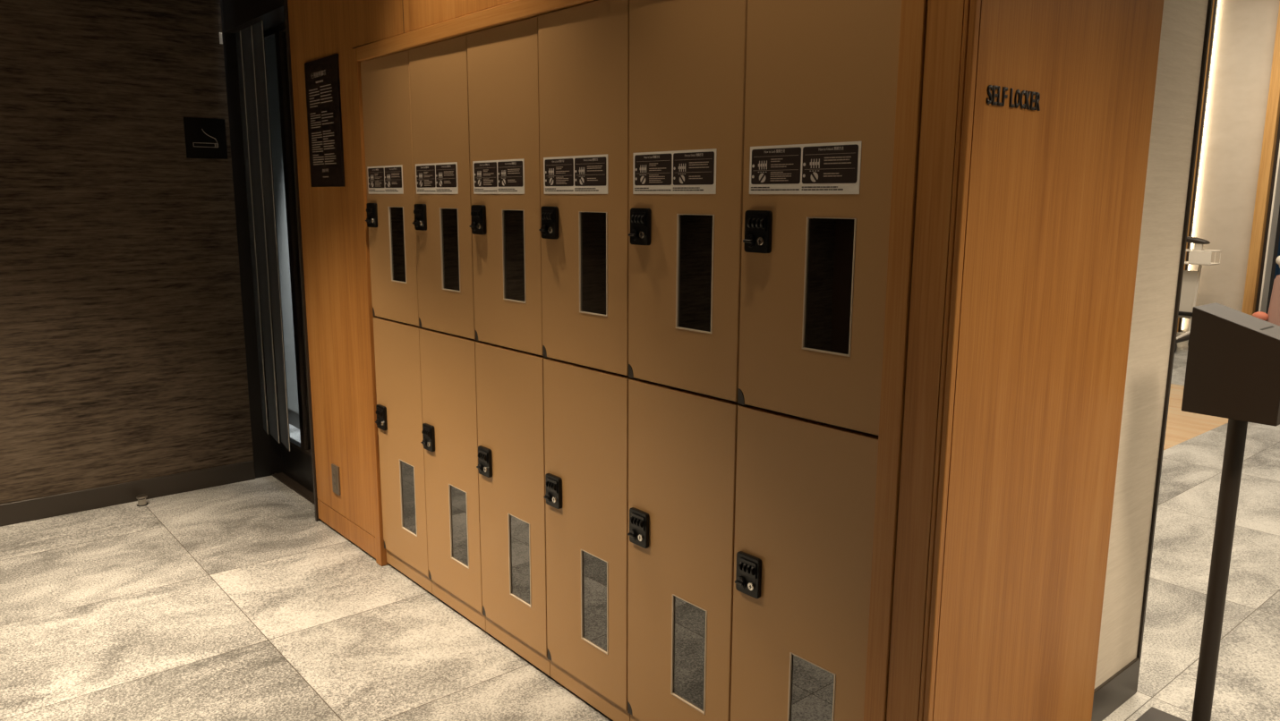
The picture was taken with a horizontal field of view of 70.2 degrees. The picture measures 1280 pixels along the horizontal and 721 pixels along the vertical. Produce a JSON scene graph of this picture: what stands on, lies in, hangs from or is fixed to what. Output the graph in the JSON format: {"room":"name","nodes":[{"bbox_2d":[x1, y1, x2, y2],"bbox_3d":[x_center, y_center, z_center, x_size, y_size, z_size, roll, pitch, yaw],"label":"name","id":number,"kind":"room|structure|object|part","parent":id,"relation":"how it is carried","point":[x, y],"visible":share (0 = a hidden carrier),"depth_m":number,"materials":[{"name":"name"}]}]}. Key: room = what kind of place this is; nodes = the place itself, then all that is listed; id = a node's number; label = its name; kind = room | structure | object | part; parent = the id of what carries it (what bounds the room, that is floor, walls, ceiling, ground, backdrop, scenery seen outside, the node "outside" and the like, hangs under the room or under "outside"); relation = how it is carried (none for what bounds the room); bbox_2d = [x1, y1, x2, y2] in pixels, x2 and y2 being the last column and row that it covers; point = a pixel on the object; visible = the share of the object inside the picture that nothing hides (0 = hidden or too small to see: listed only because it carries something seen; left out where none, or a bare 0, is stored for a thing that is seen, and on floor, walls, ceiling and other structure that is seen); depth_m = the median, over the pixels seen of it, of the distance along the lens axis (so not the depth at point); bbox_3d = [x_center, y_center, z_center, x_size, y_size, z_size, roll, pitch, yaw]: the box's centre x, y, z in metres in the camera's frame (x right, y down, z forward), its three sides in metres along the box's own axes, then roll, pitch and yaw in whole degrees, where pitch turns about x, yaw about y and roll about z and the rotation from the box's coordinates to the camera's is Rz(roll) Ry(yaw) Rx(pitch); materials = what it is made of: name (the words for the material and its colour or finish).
{"room":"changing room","nodes":[
{"label":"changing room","id":0,"kind":"room"},
{"bbox_2d":[0,0,253,504],"bbox_3d":[-4.036,-0.565,3.174,4.970,3.000,0.120,-8,13,-39],"label":"wall","id":1,"kind":"structure","parent":0,"point":[123,357],"depth_m":4.38,"materials":[{"name":"wood"}]},
{"bbox_2d":[0,460,255,527],"bbox_3d":[-4.001,0.869,3.380,4.970,0.104,0.012,-8,13,-39],"label":"baseboard","id":2,"kind":"structure","parent":1,"relation":"attached to","point":[29,510],"depth_m":4.54,"materials":[{"name":"grey"}]},
{"bbox_2d":[183,117,227,159],"bbox_3d":[-2.182,-1.117,4.575,0.194,0.198,0.008,-8,13,-39],"label":"sign","id":3,"kind":"object","parent":1,"relation":"attached to","point":[205,138],"visible":1,"depth_m":4.57,"materials":[{"name":"black"}]},
{"bbox_2d":[219,32,222,43],"bbox_3d":[-2.099,-1.615,4.558,0.014,0.055,0.004,-8,13,-39],"label":"tag","id":4,"kind":"object","parent":1,"relation":"attached to","point":[220,33],"visible":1,"depth_m":4.56,"materials":[{"name":"white"}]},
{"bbox_2d":[220,0,282,478],"bbox_3d":[-2.076,-0.848,4.800,0.154,3.000,0.121,-8,13,-39],"label":"trim","id":5,"kind":"structure","parent":1,"relation":"attached to","point":[266,450],"depth_m":4.80,"materials":[{"name":"black metal"}]},
{"bbox_2d":[221,0,964,720],"bbox_3d":[-0.701,-0.559,3.228,0.180,3.000,4.097,-8,13,-39],"label":"wall","id":6,"kind":"structure","parent":0,"point":[318,29],"depth_m":3.32,"materials":[{"name":"brown wood"}]},
{"bbox_2d":[235,30,269,435],"bbox_3d":[-2.026,-0.636,4.755,0.009,2.080,0.126,-7,12,-35],"label":"strip","id":7,"kind":"object","parent":6,"relation":"hanging from","point":[238,35],"visible":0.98,"depth_m":4.72,"materials":[{"name":"grey plastic"}]},
{"bbox_2d":[241,25,280,443],"bbox_3d":[-1.929,-0.608,4.640,0.009,2.093,0.172,-7,13,-36],"label":"strip","id":8,"kind":"object","parent":6,"relation":"hanging from","point":[247,34],"visible":0.98,"depth_m":4.62,"materials":[{"name":"grey plastic"}]},
{"bbox_2d":[252,20,290,452],"bbox_3d":[-1.822,-0.582,4.512,0.009,2.099,0.157,-7,13,-36],"label":"strip","id":9,"kind":"object","parent":6,"relation":"hanging from","point":[258,29],"visible":0.98,"depth_m":4.49,"materials":[{"name":"grey plastic"}]},
{"bbox_2d":[264,23,311,456],"bbox_3d":[-1.693,-0.559,4.534,0.036,2.130,0.855,-8,13,-39],"label":"window","id":10,"kind":"structure","parent":6,"relation":"in","point":[275,39],"depth_m":4.63,"materials":[{"name":"clear glass"}]},
{"bbox_2d":[280,438,313,493],"bbox_3d":[-1.698,0.587,4.740,0.040,0.200,0.855,-8,13,-39],"label":"baseboard","id":11,"kind":"structure","parent":6,"relation":"attached to","point":[296,465],"depth_m":4.86,"materials":[{"name":"black metal"}]},
{"bbox_2d":[283,0,321,521],"bbox_3d":[-1.464,-0.723,4.120,0.180,3.000,0.017,-8,13,-39],"label":"trim","id":12,"kind":"structure","parent":6,"relation":"attached to","point":[285,7],"depth_m":4.10,"materials":[{"name":"brown metal"}]},
{"bbox_2d":[304,53,345,187],"bbox_3d":[-1.299,-0.975,3.745,0.009,0.512,0.348,-8,13,-39],"label":"sign","id":13,"kind":"object","parent":6,"relation":"attached to","point":[322,81],"visible":1,"depth_m":3.73,"materials":[{"name":"black"}]},
{"bbox_2d":[331,463,341,495],"bbox_3d":[-1.365,0.534,4.084,0.012,0.132,0.072,-8,13,-39],"label":"wall outlet","id":14,"kind":"object","parent":6,"relation":"attached to","point":[335,470],"visible":1,"depth_m":4.07,"materials":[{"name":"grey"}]},
{"bbox_2d":[332,469,337,490],"bbox_3d":[-1.369,0.535,4.081,0.003,0.088,0.036,-8,13,-39],"label":"socket","id":15,"kind":"object","parent":14,"relation":"attached to","point":[334,472],"depth_m":4.08,"materials":[{"name":"grey metal"}]},
{"bbox_2d":[317,499,375,558],"bbox_3d":[-1.302,0.747,4.085,0.040,0.094,0.648,-8,13,-39],"label":"baseboard","id":16,"kind":"structure","parent":6,"relation":"attached to","point":[361,538],"depth_m":4.05,"materials":[{"name":"brown wood"}]},
{"bbox_2d":[350,47,389,566],"bbox_3d":[-1.069,-0.167,3.650,0.055,2.073,0.050,-8,13,-39],"label":"trim","id":17,"kind":"structure","parent":6,"relation":"attached to","point":[380,551],"depth_m":3.62,"materials":[{"name":"brown wood"}]},
{"bbox_2d":[356,0,597,61],"bbox_3d":[-0.275,-0.994,2.550,0.055,0.050,2.400,-8,13,-39],"label":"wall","id":18,"kind":"structure","parent":6,"relation":"attached to","point":[518,10],"depth_m":2.82,"materials":[{"name":"brown wood"}]},
{"bbox_2d":[863,0,927,720],"bbox_3d":[0.509,0.171,1.807,0.055,2.073,0.050,-8,13,-39],"label":"trim","id":19,"kind":"structure","parent":6,"relation":"attached to","point":[913,12],"depth_m":1.75,"materials":[{"name":"brown wood"}]},
{"bbox_2d":[0,340,1279,720],"bbox_3d":[3.155,0.806,4.223,17.000,0.001,11.200,-8,13,-39],"label":"floor","id":20,"kind":"structure","parent":0,"point":[228,602],"depth_m":3.34,"materials":[{"name":"tile"}]},
{"bbox_2d":[136,494,148,506],"bbox_3d":[-2.483,0.698,4.538,0.050,0.046,0.050,-8,13,-39],"label":"stopper","id":21,"kind":"object","parent":20,"relation":"on","point":[141,499],"visible":1,"depth_m":4.52,"materials":[{"name":"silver metal"}]},
{"bbox_3d":[-2.483,0.703,4.540,0.038,0.029,0.038,-8,13,-39],"label":"stopper post","id":22,"kind":"part","parent":21,"relation":"part of","materials":[{"name":"beige metal"}]},
{"bbox_2d":[271,472,314,504],"bbox_3d":[-1.737,0.686,4.725,0.059,0.010,0.855,-8,13,-39],"label":"floor track","id":23,"kind":"object","parent":20,"relation":"on","point":[300,490],"visible":0.64,"depth_m":4.83,"materials":[{"name":"brown metal"}]},
{"bbox_2d":[373,316,434,596],"bbox_3d":[-0.732,0.340,3.733,0.586,1.052,0.399,-8,13,-39],"label":"locker","id":24,"kind":"object","parent":20,"relation":"on","point":[398,422],"visible":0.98,"depth_m":3.55,"materials":[{"name":"brown"}]},
{"bbox_3d":[-1.053,0.248,3.651,0.012,0.029,0.029,-8,13,-40],"label":"turn knob","id":25,"kind":"part","parent":24,"relation":"part of","materials":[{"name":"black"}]},
{"bbox_2d":[360,50,419,326],"bbox_3d":[-0.728,-0.656,3.554,0.587,0.972,0.399,-8,13,-39],"label":"locker","id":26,"kind":"object","parent":24,"relation":"on","point":[385,80],"visible":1,"depth_m":3.37,"materials":[{"name":"brown"}]},
{"bbox_3d":[-1.050,-0.539,3.509,0.012,0.029,0.029,-8,13,-40],"label":"turn knob","id":27,"kind":"part","parent":26,"relation":"part of","materials":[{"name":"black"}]},
{"bbox_3d":[-1.000,-0.692,3.450,0.001,0.074,0.138,-8,13,-40],"label":"dark panel","id":28,"kind":"part","parent":26,"relation":"part of","materials":[{"name":"black paper"}]},
{"bbox_2d":[374,171,381,185],"bbox_3d":[-1.000,-0.687,3.451,0.001,0.053,0.126,-8,13,-40],"label":"print","id":29,"kind":"object","parent":26,"relation":"on","point":[377,172],"depth_m":3.44},
{"bbox_3d":[-0.906,-0.672,3.343,0.001,0.074,0.139,-8,13,-40],"label":"dark panel","id":30,"kind":"part","parent":26,"relation":"part of","materials":[{"name":"black paper"}]},
{"bbox_3d":[-0.925,0.839,3.660,0.016,0.066,0.398,-8,13,-39],"label":"kick plate","id":31,"kind":"part","parent":24,"relation":"part of","materials":[{"name":"brown"}]},
{"bbox_2d":[418,328,487,633],"bbox_3d":[-0.475,0.396,3.432,0.586,1.052,0.399,-8,13,-39],"label":"locker","id":32,"kind":"object","parent":20,"relation":"on","point":[449,432],"visible":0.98,"depth_m":3.25,"materials":[{"name":"brown"}]},
{"bbox_3d":[-0.795,0.304,3.350,0.012,0.029,0.029,-8,13,-40],"label":"turn knob","id":33,"kind":"part","parent":32,"relation":"part of","materials":[{"name":"black"}]},
{"bbox_2d":[408,34,475,340],"bbox_3d":[-0.470,-0.601,3.253,0.586,0.972,0.399,-8,13,-39],"label":"locker","id":34,"kind":"object","parent":32,"relation":"on","point":[438,72],"visible":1,"depth_m":3.07,"materials":[{"name":"brown"}]},
{"bbox_3d":[-0.792,-0.484,3.209,0.012,0.029,0.029,-8,13,-40],"label":"turn knob","id":35,"kind":"part","parent":34,"relation":"part of","materials":[{"name":"black"}]},
{"bbox_3d":[-0.741,-0.637,3.150,0.001,0.074,0.138,-8,13,-40],"label":"dark panel","id":36,"kind":"part","parent":34,"relation":"part of","materials":[{"name":"black paper"}]},
{"bbox_2d":[421,170,432,186],"bbox_3d":[-0.742,-0.632,3.150,0.001,0.053,0.126,-8,13,-40],"label":"print","id":37,"kind":"object","parent":34,"relation":"on","point":[422,170],"depth_m":3.14},
{"bbox_3d":[-0.648,-0.617,3.042,0.001,0.074,0.139,-8,13,-40],"label":"dark panel","id":38,"kind":"part","parent":34,"relation":"part of","materials":[{"name":"black paper"}]},
{"bbox_2d":[443,169,453,183],"bbox_3d":[-0.649,-0.616,3.042,0.001,0.045,0.127,-8,13,-40],"label":"print","id":39,"kind":"object","parent":34,"relation":"on","point":[443,169],"depth_m":3.03},
{"bbox_3d":[-0.667,0.895,3.359,0.016,0.066,0.398,-8,13,-39],"label":"kick plate","id":40,"kind":"part","parent":32,"relation":"part of","materials":[{"name":"brown"}]},
{"bbox_2d":[475,341,553,680],"bbox_3d":[-0.217,0.451,3.131,0.586,1.052,0.399,-8,13,-39],"label":"locker","id":41,"kind":"object","parent":20,"relation":"on","point":[510,392],"visible":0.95,"depth_m":2.95,"materials":[{"name":"brown"}]},
{"bbox_3d":[-0.538,0.359,3.050,0.012,0.029,0.029,-8,13,-40],"label":"turn knob","id":42,"kind":"part","parent":41,"relation":"part of","materials":[{"name":"black"}]},
{"bbox_2d":[466,16,543,356],"bbox_3d":[-0.212,-0.545,2.952,0.586,0.972,0.399,-8,13,-39],"label":"locker","id":43,"kind":"object","parent":41,"relation":"on","point":[503,61],"visible":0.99,"depth_m":2.77,"materials":[{"name":"brown"}]},
{"bbox_3d":[-0.534,-0.429,2.908,0.012,0.029,0.029,-8,13,-40],"label":"turn knob","id":44,"kind":"part","parent":43,"relation":"part of","materials":[{"name":"black"}]},
{"bbox_2d":[474,188,496,191],"bbox_3d":[-0.484,-0.535,2.858,0.001,0.008,0.136,-8,13,-40],"label":"print","id":45,"kind":"object","parent":43,"relation":"attached to","point":[474,189],"depth_m":2.87},
{"bbox_3d":[-0.484,-0.582,2.849,0.001,0.074,0.138,-8,13,-40],"label":"dark panel","id":46,"kind":"part","parent":43,"relation":"part of","materials":[{"name":"black paper"}]},
{"bbox_2d":[479,167,493,185],"bbox_3d":[-0.484,-0.577,2.849,0.001,0.053,0.126,-8,13,-40],"label":"print","id":47,"kind":"object","parent":43,"relation":"on","point":[487,167],"depth_m":2.84},
{"bbox_2d":[498,188,517,191],"bbox_3d":[-0.402,-0.518,2.762,0.001,0.008,0.106,-8,13,-40],"label":"print","id":48,"kind":"object","parent":43,"relation":"attached to","point":[499,189],"depth_m":2.77},
{"bbox_3d":[-0.391,-0.562,2.741,0.001,0.074,0.139,-8,13,-40],"label":"dark panel","id":49,"kind":"part","parent":43,"relation":"part of","materials":[{"name":"black paper"}]},
{"bbox_2d":[507,166,521,182],"bbox_3d":[-0.391,-0.561,2.741,0.001,0.045,0.127,-8,13,-40],"label":"print","id":50,"kind":"object","parent":43,"relation":"on","point":[509,166],"depth_m":2.73},
{"bbox_3d":[-0.410,0.950,3.058,0.016,0.066,0.398,-8,13,-39],"label":"kick plate","id":51,"kind":"part","parent":41,"relation":"part of","materials":[{"name":"brown"}]},
{"bbox_2d":[543,358,631,720],"bbox_3d":[0.041,0.506,2.830,0.586,1.052,0.399,-8,13,-39],"label":"locker","id":52,"kind":"object","parent":20,"relation":"on","point":[586,408],"visible":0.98,"depth_m":2.64,"materials":[{"name":"brown"}]},
{"bbox_3d":[-0.280,0.414,2.749,0.012,0.029,0.029,-8,13,-40],"label":"turn knob","id":53,"kind":"part","parent":52,"relation":"part of","materials":[{"name":"black plastic"}]},
{"bbox_2d":[537,0,629,375],"bbox_3d":[0.045,-0.490,2.651,0.588,0.972,0.399,-8,13,-39],"label":"locker","id":54,"kind":"object","parent":52,"relation":"on","point":[584,49],"visible":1,"depth_m":2.46,"materials":[{"name":"brown"}]},
{"bbox_3d":[-0.277,-0.373,2.606,0.012,0.029,0.029,-8,13,-40],"label":"turn knob","id":55,"kind":"part","parent":54,"relation":"part of","materials":[{"name":"black"}]},
{"bbox_3d":[-0.227,-0.526,2.547,0.001,0.074,0.138,-8,13,-40],"label":"dark panel","id":56,"kind":"part","parent":54,"relation":"part of","materials":[{"name":"black paper"}]},
{"bbox_2d":[549,164,569,184],"bbox_3d":[-0.227,-0.521,2.548,0.002,0.053,0.126,-9,13,-41],"label":"print","id":57,"kind":"object","parent":54,"relation":"on","point":[552,165],"depth_m":2.55},
{"bbox_2d":[545,188,573,191],"bbox_3d":[-0.228,-0.480,2.556,0.001,0.008,0.136,-8,13,-40],"label":"print","id":58,"kind":"object","parent":54,"relation":"attached to","point":[545,189],"depth_m":2.57},
{"bbox_2d":[574,187,598,191],"bbox_3d":[-0.144,-0.462,2.461,0.001,0.008,0.106,-8,13,-40],"label":"print","id":59,"kind":"object","parent":54,"relation":"attached to","point":[575,188],"depth_m":2.46},
{"bbox_2d":[575,162,602,180],"bbox_3d":[-0.134,-0.505,2.440,0.001,0.045,0.127,-8,13,-40],"label":"print","id":60,"kind":"object","parent":54,"relation":"on","point":[597,163],"depth_m":2.43},
{"bbox_3d":[-0.134,-0.506,2.440,0.001,0.074,0.139,-8,13,-40],"label":"dark panel","id":61,"kind":"part","parent":54,"relation":"part of","materials":[{"name":"black paper"}]},
{"bbox_3d":[-0.152,1.005,2.757,0.016,0.066,0.398,-8,13,-39],"label":"kick plate","id":62,"kind":"part","parent":52,"relation":"part of","materials":[{"name":"brown"}]},
{"bbox_2d":[627,378,742,720],"bbox_3d":[0.298,0.562,2.529,0.586,1.052,0.399,-8,13,-39],"label":"locker","id":63,"kind":"object","parent":20,"relation":"on","point":[682,443],"visible":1,"depth_m":2.33,"materials":[{"name":"brown"}]},
{"bbox_3d":[-0.022,0.470,2.448,0.012,0.029,0.029,-8,13,-40],"label":"turn knob","id":64,"kind":"part","parent":63,"relation":"part of","materials":[{"name":"black"}]},
{"bbox_3d":[0.106,1.060,2.456,0.016,0.066,0.398,-8,13,-39],"label":"kick plate","id":65,"kind":"part","parent":63,"relation":"part of","materials":[{"name":"brown"}]},
{"bbox_2d":[628,0,747,401],"bbox_3d":[0.303,-0.435,2.350,0.586,0.972,0.399,-8,13,-39],"label":"locker","id":66,"kind":"object","parent":63,"relation":"on","point":[687,58],"visible":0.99,"depth_m":2.17,"materials":[{"name":"brown"}]},
{"bbox_3d":[-0.019,-0.318,2.306,0.012,0.029,0.029,-8,13,-40],"label":"turn knob","id":67,"kind":"part","parent":66,"relation":"part of","materials":[{"name":"black"}]},
{"bbox_2d":[634,187,671,190],"bbox_3d":[0.031,-0.425,2.256,0.001,0.008,0.136,-8,13,-40],"label":"print","id":68,"kind":"object","parent":66,"relation":"attached to","point":[635,188],"depth_m":2.27},
{"bbox_3d":[0.032,-0.471,2.247,0.001,0.074,0.138,-8,13,-40],"label":"dark panel","id":69,"kind":"part","parent":66,"relation":"part of","materials":[{"name":"black paper"}]},
{"bbox_2d":[640,160,668,182],"bbox_3d":[0.031,-0.466,2.247,0.001,0.053,0.126,-8,13,-40],"label":"print","id":70,"kind":"object","parent":66,"relation":"on","point":[662,160],"depth_m":2.24},
{"bbox_2d":[673,187,703,190],"bbox_3d":[0.114,-0.407,2.160,0.001,0.008,0.106,-8,13,-40],"label":"print","id":71,"kind":"object","parent":66,"relation":"attached to","point":[690,187],"depth_m":2.16},
{"bbox_3d":[0.125,-0.451,2.139,0.001,0.074,0.139,-8,13,-40],"label":"dark panel","id":72,"kind":"part","parent":66,"relation":"part of","materials":[{"name":"black paper"}]},
{"bbox_2d":[684,158,712,179],"bbox_3d":[0.124,-0.450,2.139,0.001,0.045,0.127,-8,13,-40],"label":"print","id":73,"kind":"object","parent":66,"relation":"on","point":[706,158],"depth_m":2.13},
{"bbox_2d":[730,404,878,720],"bbox_3d":[0.556,0.617,2.229,0.586,1.052,0.399,-8,13,-39],"label":"locker","id":74,"kind":"object","parent":20,"relation":"on","point":[806,488],"visible":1,"depth_m":2.02,"materials":[{"name":"brown"}]},
{"bbox_3d":[0.236,0.525,2.147,0.012,0.029,0.029,-8,13,-40],"label":"turn knob","id":75,"kind":"part","parent":74,"relation":"part of","materials":[{"name":"black"}]},
{"bbox_2d":[737,0,901,435],"bbox_3d":[0.561,-0.379,2.050,0.586,0.972,0.399,-8,13,-39],"label":"locker","id":76,"kind":"object","parent":74,"relation":"on","point":[821,75],"visible":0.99,"depth_m":1.88,"materials":[{"name":"brown"}]},
{"bbox_3d":[0.239,-0.263,2.006,0.012,0.029,0.029,-8,13,-40],"label":"turn knob","id":77,"kind":"part","parent":76,"relation":"part of","materials":[{"name":"black"}]},
{"bbox_2d":[750,187,799,190],"bbox_3d":[0.289,-0.369,1.955,0.001,0.008,0.136,-8,13,-40],"label":"print","id":78,"kind":"object","parent":76,"relation":"attached to","point":[751,187],"depth_m":1.96},
{"bbox_2d":[753,154,798,180],"bbox_3d":[0.289,-0.411,1.947,0.001,0.053,0.126,-8,13,-40],"label":"print","id":79,"kind":"object","parent":76,"relation":"on","point":[794,155],"depth_m":1.94},
{"bbox_3d":[0.290,-0.416,1.946,0.001,0.074,0.138,-8,13,-40],"label":"dark panel","id":80,"kind":"part","parent":76,"relation":"part of","materials":[{"name":"black paper"}]},
{"bbox_2d":[801,186,843,190],"bbox_3d":[0.371,-0.352,1.859,0.001,0.008,0.106,-8,13,-40],"label":"print","id":81,"kind":"object","parent":76,"relation":"attached to","point":[816,186],"depth_m":1.86},
{"bbox_2d":[804,153,851,176],"bbox_3d":[0.382,-0.395,1.839,0.001,0.045,0.127,-8,13,-40],"label":"print","id":82,"kind":"object","parent":76,"relation":"on","point":[838,153],"depth_m":1.83},
{"bbox_3d":[0.382,-0.396,1.839,0.002,0.074,0.139,-8,13,-40],"label":"dark panel","id":83,"kind":"part","parent":76,"relation":"part of","materials":[{"name":"black paper"}]},
{"bbox_2d":[1174,236,1221,352],"bbox_3d":[5.536,-0.694,9.374,0.721,1.154,0.494,-8,13,-39],"label":"luggage trolley","id":84,"kind":"object","parent":20,"relation":"on","point":[1198,256],"visible":0.58,"depth_m":9.44,"materials":[{"name":"white paint"}]},
{"bbox_3d":[5.688,-0.698,9.555,0.015,0.500,0.255,-8,13,-39],"label":"sign panel","id":85,"kind":"part","parent":84,"relation":"part of","materials":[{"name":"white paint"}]},
{"bbox_3d":[5.512,-0.699,9.420,0.637,0.899,0.392,-8,13,-39],"label":"frame","id":86,"kind":"part","parent":84,"relation":"part of","materials":[{"name":"white paint"}]},
{"bbox_3d":[5.712,-1.245,9.404,0.100,0.078,0.327,-8,13,-39],"label":"handle","id":87,"kind":"part","parent":84,"relation":"part of","materials":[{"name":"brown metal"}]},
{"bbox_2d":[1184,248,1221,265],"bbox_3d":[5.750,-1.068,9.388,0.293,0.144,0.343,-8,13,-39],"label":"basket","id":88,"kind":"object","parent":84,"relation":"on","point":[1199,257],"depth_m":9.26,"materials":[{"name":"white paint"}]},
{"bbox_2d":[1135,302,1279,720],"bbox_3d":[1.530,0.488,2.388,0.385,1.259,0.380,-8,13,-39],"label":"stand","id":89,"kind":"object","parent":20,"relation":"on","point":[1233,372],"visible":1,"depth_m":2.29,"materials":[{"name":"brown metal"}]},
{"bbox_3d":[1.527,1.102,2.498,0.385,0.010,0.380,-8,13,-39],"label":"plate","id":90,"kind":"part","parent":89,"relation":"part of","materials":[{"name":"brown metal"}]},
{"bbox_2d":[1252,311,1268,320],"bbox_3d":[6.080,-0.259,8.958,0.112,0.449,0.140,-8,13,-39],"label":"bundle","id":91,"kind":"object","parent":20,"relation":"on","point":[1260,315],"visible":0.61,"depth_m":8.88,"materials":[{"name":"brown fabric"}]},
{"bbox_2d":[1266,274,1279,326],"bbox_3d":[6.345,-0.427,8.854,0.270,0.820,0.399,-8,13,-39],"label":"display box","id":92,"kind":"object","parent":20,"relation":"on","point":[1274,310],"visible":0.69,"depth_m":8.84,"materials":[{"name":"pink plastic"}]},
{"bbox_2d":[1275,256,1279,267],"bbox_3d":[6.284,-0.946,8.827,0.156,0.187,0.190,-8,13,-39],"label":"bundle","id":93,"kind":"object","parent":92,"relation":"on","point":[1277,260],"visible":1,"depth_m":8.83,"materials":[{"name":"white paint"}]},
{"bbox_2d":[1273,237,1279,281],"bbox_3d":[6.987,-1.688,9.106,0.094,3.180,0.900,-8,13,-39],"label":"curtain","id":94,"kind":"object","parent":20,"relation":"on","point":[1277,268],"visible":0.02,"depth_m":9.58,"materials":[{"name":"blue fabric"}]},
{"bbox_2d":[932,0,1163,720],"bbox_3d":[0.865,-0.315,1.876,0.756,2.986,0.030,-8,13,-39],"label":"wall","id":95,"kind":"structure","parent":0,"point":[1056,192],"depth_m":1.89,"materials":[{"name":"brown wood"}]},
{"bbox_2d":[918,0,981,720],"bbox_3d":[0.574,-0.271,1.630,0.026,2.990,0.024,-8,13,-39],"label":"trim","id":96,"kind":"structure","parent":95,"relation":"attached to","point":[968,50],"depth_m":1.67,"materials":[{"name":"brown wood"}]},
{"bbox_2d":[985,85,1040,110],"bbox_3d":[0.688,-0.482,1.672,0.192,0.033,0.003,-8,13,-39],"label":"sign lettering","id":97,"kind":"object","parent":95,"relation":"attached to","point":[994,88],"depth_m":1.67,"materials":[{"name":"black"}]},
{"bbox_2d":[1094,0,1208,689],"bbox_3d":[1.258,-0.872,2.341,0.679,3.950,0.123,-8,13,-39],"label":"wall","id":98,"kind":"structure","parent":0,"point":[1183,21],"depth_m":2.56,"materials":[{"name":"paint"}]},
{"bbox_2d":[1091,657,1139,720],"bbox_3d":[1.315,1.018,2.649,0.618,0.120,0.010,-8,13,-39],"label":"baseboard","id":99,"kind":"structure","parent":98,"relation":"attached to","point":[1120,687],"depth_m":2.74,"materials":[{"name":"grey metal"}]},
{"bbox_2d":[1135,0,1212,692],"bbox_3d":[1.522,-0.910,2.561,0.012,3.950,0.141,-8,13,-39],"label":"trim","id":100,"kind":"structure","parent":98,"relation":"attached to","point":[1210,2],"depth_m":2.65,"materials":[{"name":"brown metal"}]},
{"bbox_2d":[1182,0,1279,332],"bbox_3d":[6.286,-2.131,9.630,0.100,3.900,0.585,-8,13,-39],"label":"wall","id":101,"kind":"structure","parent":0,"point":[1246,29],"depth_m":9.58,"materials":[{"name":"paint"}]},
{"bbox_2d":[1177,0,1218,332],"bbox_3d":[6.066,-2.170,9.841,0.160,3.900,0.023,-8,13,-39],"label":"cove","id":102,"kind":"object","parent":101,"relation":"attached to","point":[1216,4],"visible":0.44,"depth_m":9.74,"materials":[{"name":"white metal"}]},
{"bbox_2d":[1181,0,1220,330],"bbox_3d":[6.047,-2.203,9.799,0.025,3.780,0.004,-8,13,-39],"label":"led strip","id":103,"kind":"object","parent":102,"relation":"attached to","point":[1218,0],"visible":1,"depth_m":9.74,"materials":[{"name":"beige plastic"}]},
{"bbox_2d":[1241,2,1279,315],"bbox_3d":[6.454,-2.076,9.327,0.240,3.900,0.097,-8,13,-39],"label":"trim","id":104,"kind":"structure","parent":101,"relation":"attached to","point":[1273,107],"depth_m":9.29,"materials":[{"name":"brown wood"}]},
{"bbox_2d":[1254,116,1279,312],"bbox_3d":[6.529,-2.071,9.300,0.160,3.900,0.038,-8,13,-39],"label":"trim","id":105,"kind":"structure","parent":101,"relation":"attached to","point":[1278,131],"depth_m":9.36,"materials":[{"name":"brown metal"}]},
{"bbox_2d":[1258,143,1279,313],"bbox_3d":[6.535,-2.065,9.270,0.190,3.900,0.017,-8,13,-39],"label":"trim","id":106,"kind":"structure","parent":101,"relation":"attached to","point":[1275,202],"depth_m":9.40,"materials":[{"name":"white paint"}]},
{"bbox_3d":[5.139,-2.371,10.931,0.150,3.900,2.785,-8,13,-39],"label":"wall","id":107,"kind":"structure","parent":0,"visible":0},
{"bbox_2d":[1177,0,1214,332],"bbox_3d":[6.007,-2.169,9.833,0.260,3.900,0.040,-8,13,-39],"label":"trim","id":108,"kind":"structure","parent":107,"relation":"attached to","point":[1213,0],"depth_m":9.74,"materials":[{"name":"brown wood"}]}
]}

